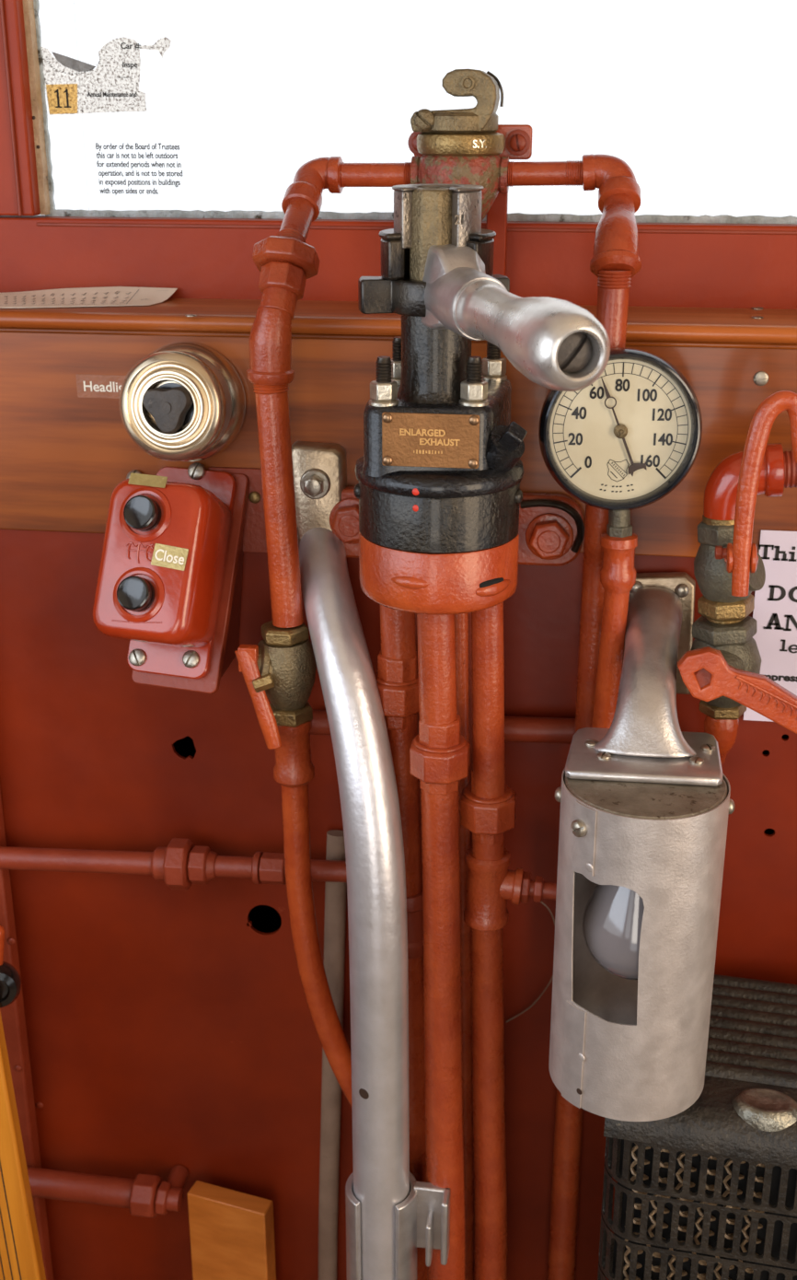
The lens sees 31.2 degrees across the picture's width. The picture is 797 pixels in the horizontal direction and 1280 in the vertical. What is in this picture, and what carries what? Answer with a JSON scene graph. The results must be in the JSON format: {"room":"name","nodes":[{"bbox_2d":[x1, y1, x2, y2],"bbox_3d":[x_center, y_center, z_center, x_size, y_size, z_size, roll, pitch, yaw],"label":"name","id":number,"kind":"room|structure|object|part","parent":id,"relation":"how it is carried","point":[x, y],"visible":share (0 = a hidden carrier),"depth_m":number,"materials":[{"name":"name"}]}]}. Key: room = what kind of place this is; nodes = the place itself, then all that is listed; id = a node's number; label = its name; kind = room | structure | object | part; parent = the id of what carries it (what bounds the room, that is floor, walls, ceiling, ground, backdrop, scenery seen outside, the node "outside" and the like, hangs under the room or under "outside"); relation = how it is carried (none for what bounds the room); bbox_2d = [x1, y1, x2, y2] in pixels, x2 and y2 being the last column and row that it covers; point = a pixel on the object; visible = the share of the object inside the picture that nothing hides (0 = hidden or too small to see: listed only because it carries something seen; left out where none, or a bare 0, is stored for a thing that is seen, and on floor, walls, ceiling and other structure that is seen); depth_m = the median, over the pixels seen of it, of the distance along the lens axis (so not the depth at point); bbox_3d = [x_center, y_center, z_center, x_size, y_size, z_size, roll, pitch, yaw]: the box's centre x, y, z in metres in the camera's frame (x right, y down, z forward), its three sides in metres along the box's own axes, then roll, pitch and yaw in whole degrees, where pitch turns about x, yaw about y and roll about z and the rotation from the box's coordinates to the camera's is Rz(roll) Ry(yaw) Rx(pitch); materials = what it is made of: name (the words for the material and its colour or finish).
{"room":"control cabin","nodes":[
{"label":"control cabin","id":0,"kind":"room"},
{"bbox_2d":[0,529,796,1279],"bbox_3d":[0.228,0.374,1.489,2.200,1.356,0.163,3,21,7],"label":"wall","id":1,"kind":"structure","parent":0,"point":[166,1029],"depth_m":1.42,"materials":[{"name":"red paint"}]},
{"bbox_2d":[0,924,21,1007],"bbox_3d":[-0.450,0.284,1.385,0.238,0.092,0.043,16,26,37],"label":"knob","id":2,"kind":"object","parent":1,"relation":"in","point":[10,980],"depth_m":1.32,"materials":[{"name":"red paint"}]},
{"bbox_3d":[-0.450,0.281,1.394,0.226,0.092,0.019,18,27,39],"label":"lever","id":3,"kind":"part","parent":2,"relation":"part of","materials":[{"name":"red paint"}]},
{"bbox_3d":[-0.374,0.321,1.332,0.043,0.043,0.030,-4,21,-11],"label":"knob","id":4,"kind":"part","parent":2,"relation":"part of","materials":[{"name":"black metal"}]},
{"bbox_2d":[8,938,43,1108],"bbox_3d":[-0.394,0.404,1.492,0.016,0.227,0.025,3,21,7],"label":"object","id":5,"kind":"structure","parent":1,"relation":"attached to","point":[12,941],"depth_m":1.50,"materials":[{"name":"red paint"}]},
{"bbox_2d":[0,790,53,1279],"bbox_3d":[-0.452,0.453,1.520,0.120,1.186,0.020,3,21,7],"label":"trim","id":6,"kind":"structure","parent":1,"relation":"attached to","point":[13,1015],"depth_m":1.50,"materials":[{"name":"red paint"}]},
{"bbox_2d":[75,374,126,398],"bbox_3d":[-0.253,-0.221,1.246,0.060,0.020,0.001,3,21,7],"label":"name label","id":7,"kind":"object","parent":1,"relation":"attached to","point":[87,386],"visible":0.66,"depth_m":1.25,"materials":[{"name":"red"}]},
{"bbox_2d":[26,1164,188,1218],"bbox_3d":[-0.338,0.581,1.529,0.221,0.042,0.061,3,21,7],"label":"pipe","id":8,"kind":"object","parent":1,"relation":"attached to","point":[145,1195],"visible":1,"depth_m":1.50,"materials":[{"name":"red metal"}]},
{"bbox_2d":[0,837,347,890],"bbox_3d":[-0.202,0.215,1.367,0.455,0.046,0.046,3,21,7],"label":"pipe","id":9,"kind":"object","parent":1,"relation":"attached to","point":[182,864],"visible":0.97,"depth_m":1.35,"materials":[{"name":"red metal"}]},
{"bbox_2d":[93,462,267,694],"bbox_3d":[-0.187,-0.048,1.232,0.127,0.187,0.152,3,21,7],"label":"push button box","id":10,"kind":"object","parent":1,"relation":"attached to","point":[181,628],"visible":0.91,"depth_m":1.19,"materials":[{"name":"red metal"}]},
{"bbox_2d":[128,472,167,488],"bbox_3d":[-0.208,-0.133,1.186,0.034,0.009,0.006,6,21,16],"label":"name label","id":11,"kind":"object","parent":10,"relation":"attached to","point":[138,479],"visible":1,"depth_m":1.19,"materials":[{"name":"beige paper"}]},
{"bbox_2d":[151,543,188,570],"bbox_3d":[-0.188,-0.068,1.173,0.031,0.019,0.008,7,22,17],"label":"name label","id":12,"kind":"object","parent":10,"relation":"attached to","point":[168,556],"visible":1,"depth_m":1.17,"materials":[{"name":"gold metal"}]},
{"bbox_2d":[118,341,245,461],"bbox_3d":[-0.186,-0.197,1.211,0.103,0.102,0.076,3,21,7],"label":"switch","id":13,"kind":"object","parent":1,"relation":"attached to","point":[181,401],"visible":1,"depth_m":1.19,"materials":[{"name":"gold metal"}]},
{"bbox_3d":[-0.191,-0.191,1.185,0.040,0.039,0.022,3,21,7],"label":"knob","id":14,"kind":"part","parent":13,"relation":"part of","materials":[{"name":"black plastic"}]},
{"bbox_2d":[185,314,197,316],"bbox_3d":[-0.173,-0.271,1.193,0.010,0.001,0.010,3,21,7],"label":"screw","id":15,"kind":"object","parent":1,"relation":"attached to","point":[187,315],"visible":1,"depth_m":1.19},
{"bbox_2d":[273,720,352,1107],"bbox_3d":[-0.046,0.319,1.359,0.135,0.548,0.037,-5,21,-13],"label":"pipe","id":16,"kind":"object","parent":1,"relation":"attached to","point":[294,769],"visible":0.76,"depth_m":1.30,"materials":[{"name":"red metal"}]},
{"bbox_2d":[234,620,316,749],"bbox_3d":[-0.104,0.036,1.234,0.065,0.102,0.066,3,21,7],"label":"shutoff valve","id":17,"kind":"object","parent":16,"relation":"attached to","point":[282,667],"visible":0.99,"depth_m":1.21,"materials":[{"name":"gold metal"}]},
{"bbox_3d":[-0.119,0.049,1.218,0.043,0.089,0.015,13,24,32],"label":"lever","id":18,"kind":"part","parent":17,"relation":"part of","materials":[{"name":"red paint"}]},
{"bbox_2d":[246,156,411,628],"bbox_3d":[-0.071,-0.215,1.224,0.088,0.375,0.187,17,27,39],"label":"pipe","id":19,"kind":"object","parent":17,"relation":"attached to","point":[285,261],"visible":0.96,"depth_m":1.16,"materials":[{"name":"red metal"}]},
{"bbox_2d":[318,829,347,1279],"bbox_3d":[-0.068,0.606,1.520,0.041,0.901,0.012,3,21,7],"label":"conduit","id":20,"kind":"object","parent":1,"relation":"attached to","point":[335,892],"visible":0.66,"depth_m":1.46,"materials":[{"name":"metal"}]},
{"bbox_2d":[291,441,409,1279],"bbox_3d":[-0.045,0.235,1.293,0.058,0.801,0.215,-7,22,-18],"label":"grab rail","id":21,"kind":"object","parent":1,"relation":"attached to","point":[377,892],"visible":0.99,"depth_m":1.21,"materials":[{"name":"metal"}]},
{"bbox_3d":[-0.070,-0.117,1.250,0.049,0.111,0.020,3,21,7],"label":"wall plate","id":22,"kind":"part","parent":21,"relation":"part of","materials":[{"name":"metal"}]},
{"bbox_2d":[345,1171,450,1279],"bbox_3d":[0.000,0.557,1.333,0.096,0.125,0.060,3,21,7],"label":"bracket","id":23,"kind":"object","parent":21,"relation":"attached to","point":[423,1219],"visible":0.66,"depth_m":1.31,"materials":[{"name":"metal"}]},
{"bbox_2d":[0,0,796,309],"bbox_3d":[0.231,-0.710,1.109,2.200,0.886,0.048,3,21,7],"label":"window","id":24,"kind":"structure","parent":1,"relation":"in","point":[722,261],"depth_m":1.27,"materials":[{"name":"red paint"}]},
{"bbox_3d":[0.498,-0.736,1.074,1.585,0.813,0.003,3,21,7],"label":"glass pane","id":25,"kind":"part","parent":24,"relation":"part of","materials":[{"name":"clear glass"}]},
{"bbox_2d":[41,36,170,115],"bbox_3d":[-0.260,-0.502,1.272,0.121,0.065,0.002,3,21,7],"label":"window sticker","id":26,"kind":"object","parent":24,"relation":"attached to","point":[67,62],"visible":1,"depth_m":1.27,"materials":[{"name":"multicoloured paper"}]},
{"bbox_3d":[-0.302,-0.487,1.284,0.029,0.026,0.001,3,21,7],"label":"number panel","id":27,"kind":"part","parent":26,"relation":"part of","materials":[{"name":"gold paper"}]},
{"bbox_2d":[95,142,182,195],"bbox_3d":[-0.235,-0.427,1.297,0.080,0.046,0.001,3,21,7],"label":"notice","id":28,"kind":"object","parent":24,"relation":"attached to","point":[98,145],"visible":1,"depth_m":1.30,"materials":[{"name":"black paint"}]},
{"bbox_3d":[0.232,-0.330,1.255,2.200,0.071,0.040,3,21,7],"label":"rail","id":29,"kind":"part","parent":24,"relation":"part of","materials":[{"name":"red paint"}]},
{"bbox_2d":[0,326,796,349],"bbox_3d":[0.216,-0.242,1.166,2.200,0.005,0.006,3,21,7],"label":"trim","id":30,"kind":"structure","parent":1,"relation":"attached to","point":[750,345],"depth_m":1.20,"materials":[{"name":"brown wood"}]},
{"bbox_2d":[0,297,796,344],"bbox_3d":[0.226,-0.274,1.228,2.200,0.018,0.170,3,21,7],"label":"trim","id":31,"kind":"structure","parent":1,"relation":"on","point":[318,317],"depth_m":1.20,"materials":[{"name":"brown wood"}]},
{"bbox_2d":[0,286,177,308],"bbox_3d":[-0.303,-0.305,1.269,0.193,0.009,0.093,3,21,7],"label":"leaflet","id":32,"kind":"object","parent":31,"relation":"on","point":[108,296],"visible":1,"depth_m":1.29,"materials":[{"name":"paper"}]},
{"bbox_2d":[3,290,159,304],"bbox_3d":[-0.302,-0.306,1.272,0.177,0.007,0.075,3,21,7],"label":"print","id":33,"kind":"object","parent":32,"relation":"on","point":[38,296],"depth_m":1.29,"materials":[{"name":"black"}]},
{"bbox_2d":[0,332,796,557],"bbox_3d":[0.217,-0.165,1.204,2.200,0.193,0.012,3,21,7],"label":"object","id":34,"kind":"structure","parent":1,"relation":"attached to","point":[64,455],"depth_m":1.23,"materials":[{"name":"brown wood"}]},
{"bbox_2d":[310,709,575,744],"bbox_3d":[0.074,0.080,1.295,0.327,0.031,0.023,3,21,7],"label":"pipe","id":35,"kind":"object","parent":1,"relation":"attached to","point":[517,728],"visible":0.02,"depth_m":1.28,"materials":[{"name":"red metal"}]},
{"bbox_2d":[329,184,584,615],"bbox_3d":[0.034,-0.188,1.111,0.229,0.318,0.191,3,21,7],"label":"valve","id":36,"kind":"object","parent":1,"relation":"attached to","point":[437,519],"visible":0.91,"depth_m":1.05,"materials":[{"name":"red paint"}]},
{"bbox_3d":[0.023,-0.145,1.041,0.071,0.040,0.001,3,21,7],"label":"name plate","id":37,"kind":"part","parent":36,"relation":"part of","materials":[{"name":"brown metal"}]},
{"bbox_2d":[421,244,610,391],"bbox_3d":[0.070,-0.213,0.929,0.052,0.067,0.245,-6,21,-15],"label":"lever","id":38,"kind":"object","parent":36,"relation":"attached to","point":[558,344],"visible":1,"depth_m":0.86,"materials":[{"name":"metal"}]},
{"bbox_2d":[421,244,486,329],"bbox_3d":[0.041,-0.253,1.021,0.043,0.058,0.038,-6,21,-15],"label":"socket","id":39,"kind":"object","parent":38,"relation":"attached to","point":[444,262],"depth_m":1.01,"materials":[{"name":"metal"}]},
{"bbox_2d":[407,124,533,276],"bbox_3d":[0.061,-0.365,1.229,0.105,0.148,0.025,3,21,7],"label":"bracket","id":40,"kind":"object","parent":1,"relation":"attached to","point":[518,137],"visible":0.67,"depth_m":1.21,"materials":[{"name":"red metal"}]},
{"bbox_2d":[410,69,509,221],"bbox_3d":[0.052,-0.408,1.186,0.080,0.123,0.073,3,21,7],"label":"valve","id":41,"kind":"object","parent":40,"relation":"attached to","point":[462,145],"visible":0.9,"depth_m":1.16,"materials":[{"name":"gold metal"}]},
{"bbox_3d":[0.063,-0.421,1.207,0.100,0.028,0.006,3,21,7],"label":"plate","id":42,"kind":"part","parent":40,"relation":"part of","materials":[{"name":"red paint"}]},
{"bbox_2d":[505,901,555,1023],"bbox_3d":[0.132,0.302,1.336,0.039,0.201,0.101,-3,21,-7],"label":"wire","id":43,"kind":"object","parent":1,"relation":"attached to","point":[542,902],"visible":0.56,"depth_m":1.38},
{"bbox_2d":[592,532,638,728],"bbox_3d":[0.178,0.108,1.261,0.030,0.438,0.095,-1,21,-2],"label":"pipe","id":44,"kind":"object","parent":1,"relation":"attached to","point":[618,572],"visible":0.59,"depth_m":1.18,"materials":[{"name":"red metal"}]},
{"bbox_2d":[538,347,702,537],"bbox_3d":[0.175,-0.157,1.137,0.128,0.152,0.054,0,21,1],"label":"pressure gauge","id":45,"kind":"object","parent":44,"relation":"attached to","point":[622,442],"visible":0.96,"depth_m":1.12,"materials":[{"name":"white metal"}]},
{"bbox_3d":[0.178,-0.097,1.150,0.021,0.030,0.021,3,21,7],"label":"stem","id":46,"kind":"part","parent":45,"relation":"part of","materials":[{"name":"grey metal"}]},
{"bbox_2d":[552,361,688,492],"bbox_3d":[0.174,-0.166,1.120,0.106,0.102,0.006,1,21,2],"label":"print","id":47,"kind":"object","parent":45,"relation":"attached to","point":[627,431],"depth_m":1.12,"materials":[{"name":"black"}]},
{"bbox_2d":[548,571,735,1121],"bbox_3d":[0.197,0.158,1.177,0.136,0.369,0.264,3,21,7],"label":"lamp","id":48,"kind":"object","parent":1,"relation":"attached to","point":[646,804],"visible":0.99,"depth_m":1.10,"materials":[{"name":"metal"}]},
{"bbox_3d":[0.187,0.214,1.120,0.083,0.108,0.083,3,21,7],"label":"bulb","id":49,"kind":"part","parent":48,"relation":"part of","materials":[{"name":"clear glass"}]},
{"bbox_3d":[0.188,0.231,1.131,0.127,0.265,0.127,3,21,7],"label":"lamp shade","id":50,"kind":"part","parent":48,"relation":"part of","materials":[{"name":"metal"}]},
{"bbox_3d":[0.191,0.090,1.117,0.119,0.007,0.089,3,21,7],"label":"foot plate","id":51,"kind":"part","parent":48,"relation":"part of","materials":[{"name":"metal"}]},
{"bbox_3d":[0.198,0.023,1.167,0.079,0.091,0.177,2,21,4],"label":"arm","id":52,"kind":"part","parent":48,"relation":"part of","materials":[{"name":"metal"}]},
{"bbox_3d":[0.218,-0.006,1.248,0.082,0.110,0.012,3,21,7],"label":"wall plate","id":53,"kind":"part","parent":48,"relation":"part of","materials":[{"name":"metal"}]},
{"bbox_2d":[698,695,746,764],"label":"pipe fitting","id":54,"kind":"object","parent":1,"relation":"attached to","point":[723,713],"depth_m":1.19,"materials":[{"name":"red metal"}]},
{"bbox_2d":[677,646,796,733],"bbox_3d":[0.294,0.043,1.141,0.144,0.083,0.047,3,21,7],"label":"lever","id":55,"kind":"object","parent":54,"relation":"attached to","point":[705,672],"visible":1,"depth_m":1.12,"materials":[{"name":"red paint"}]},
{"bbox_2d":[690,451,766,674],"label":"valve","id":56,"kind":"object","parent":1,"relation":"attached to","point":[725,623],"depth_m":1.14,"materials":[{"name":"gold metal"}]},
{"bbox_2d":[751,306,764,309],"bbox_3d":[0.311,-0.288,1.236,0.010,0.001,0.010,3,21,7],"label":"screw","id":57,"kind":"object","parent":1,"relation":"attached to","point":[754,308],"visible":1,"depth_m":1.23,"materials":[{"name":"silver metal"}]},
{"bbox_2d":[751,315,764,318],"bbox_3d":[0.297,-0.268,1.182,0.010,0.001,0.010,3,21,7],"label":"screw","id":58,"kind":"object","parent":1,"relation":"attached to","point":[753,317],"visible":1,"depth_m":1.18,"materials":[{"name":"silver metal"}]},
{"bbox_2d":[754,371,768,385],"bbox_3d":[0.296,-0.213,1.166,0.012,0.012,0.002,3,21,7],"label":"screw","id":59,"kind":"object","parent":1,"relation":"attached to","point":[762,378],"visible":1,"depth_m":1.17,"materials":[{"name":"silver metal"}]},
{"bbox_2d":[744,529,796,721],"bbox_3d":[0.380,-0.007,1.230,0.153,0.175,0.001,3,21,7],"label":"poster","id":60,"kind":"object","parent":1,"relation":"attached to","point":[775,610],"visible":0.77,"depth_m":1.23,"materials":[{"name":"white paper"}]},
{"bbox_2d":[757,442,796,497],"label":"pipe fitting","id":61,"kind":"object","parent":1,"relation":"attached to","point":[779,471],"depth_m":1.10,"materials":[{"name":"red metal"}]},
{"bbox_2d":[715,390,796,596],"bbox_3d":[0.278,-0.117,1.095,0.064,0.159,0.063,3,21,7],"label":"lever","id":62,"kind":"object","parent":61,"relation":"attached to","point":[741,558],"visible":0.99,"depth_m":1.07,"materials":[{"name":"red paint"}]},
{"bbox_3d":[0.054,1.463,0.571,2.300,0.040,2.760,3,21,7],"label":"floor","id":63,"kind":"structure","parent":0,"visible":0},
{"bbox_2d":[0,1011,46,1279],"bbox_3d":[-0.385,0.680,1.430,0.108,0.825,0.023,0,21,0],"label":"wooden board","id":64,"kind":"object","parent":63,"relation":"on","point":[20,1250],"visible":1,"depth_m":1.37,"materials":[{"name":"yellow wood"}]},
{"bbox_2d":[187,1180,276,1279],"bbox_3d":[-0.177,0.808,1.580,0.090,0.480,0.022,7,22,19],"label":"wood block","id":65,"kind":"object","parent":63,"relation":"on","point":[232,1232],"visible":1,"depth_m":1.50,"materials":[{"name":"orange wood"}]},
{"bbox_2d":[374,605,427,1279],"bbox_3d":[0.006,0.505,1.382,0.057,1.186,0.048,3,21,7],"label":"pipe","id":66,"kind":"object","parent":63,"relation":"on","point":[397,676],"visible":0.58,"depth_m":1.24,"materials":[{"name":"red metal"}]},
{"bbox_2d":[415,613,422,872],"bbox_3d":[0.022,0.504,1.431,0.027,1.153,0.019,3,21,7],"label":"pipe","id":67,"kind":"object","parent":63,"relation":"on","point":[416,630],"visible":0.02,"depth_m":1.26,"materials":[{"name":"red metal"}]},
{"bbox_2d":[409,613,469,1279],"bbox_3d":[0.038,0.519,1.331,0.056,1.194,0.048,3,21,7],"label":"pipe","id":68,"kind":"object","parent":63,"relation":"on","point":[439,755],"visible":0.98,"depth_m":1.21,"materials":[{"name":"red metal"}]},
{"bbox_2d":[454,613,473,1279],"bbox_3d":[0.061,0.507,1.395,0.033,1.173,0.018,-6,21,-15],"label":"pipe","id":69,"kind":"object","parent":63,"relation":"on","point":[461,621],"visible":0.41,"depth_m":1.32,"materials":[{"name":"red metal"}]},
{"bbox_2d":[468,612,475,1279],"bbox_3d":[0.073,0.505,1.428,0.037,1.154,0.025,3,21,7],"label":"pipe","id":70,"kind":"object","parent":63,"relation":"on","point":[470,613],"visible":0.04,"depth_m":1.26,"materials":[{"name":"red metal"}]},
{"bbox_2d":[460,601,557,1279],"bbox_3d":[0.108,0.512,1.348,0.113,1.196,0.051,-1,21,-3],"label":"pipe","id":71,"kind":"object","parent":63,"relation":"on","point":[488,805],"visible":0.93,"depth_m":1.23,"materials":[{"name":"red metal"}]},
{"bbox_2d":[507,154,641,1279],"bbox_3d":[0.138,0.326,1.395,0.115,1.513,0.125,3,21,7],"label":"pipe","id":72,"kind":"object","parent":63,"relation":"on","point":[616,260],"visible":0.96,"depth_m":1.18,"materials":[{"name":"red metal"}]},
{"bbox_2d":[597,974,796,1279],"bbox_3d":[0.427,0.728,1.347,0.480,0.793,0.205,5,21,12],"label":"heater","id":73,"kind":"object","parent":63,"relation":"on","point":[708,1190],"visible":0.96,"depth_m":1.20,"materials":[{"name":"black metal"}]}
]}

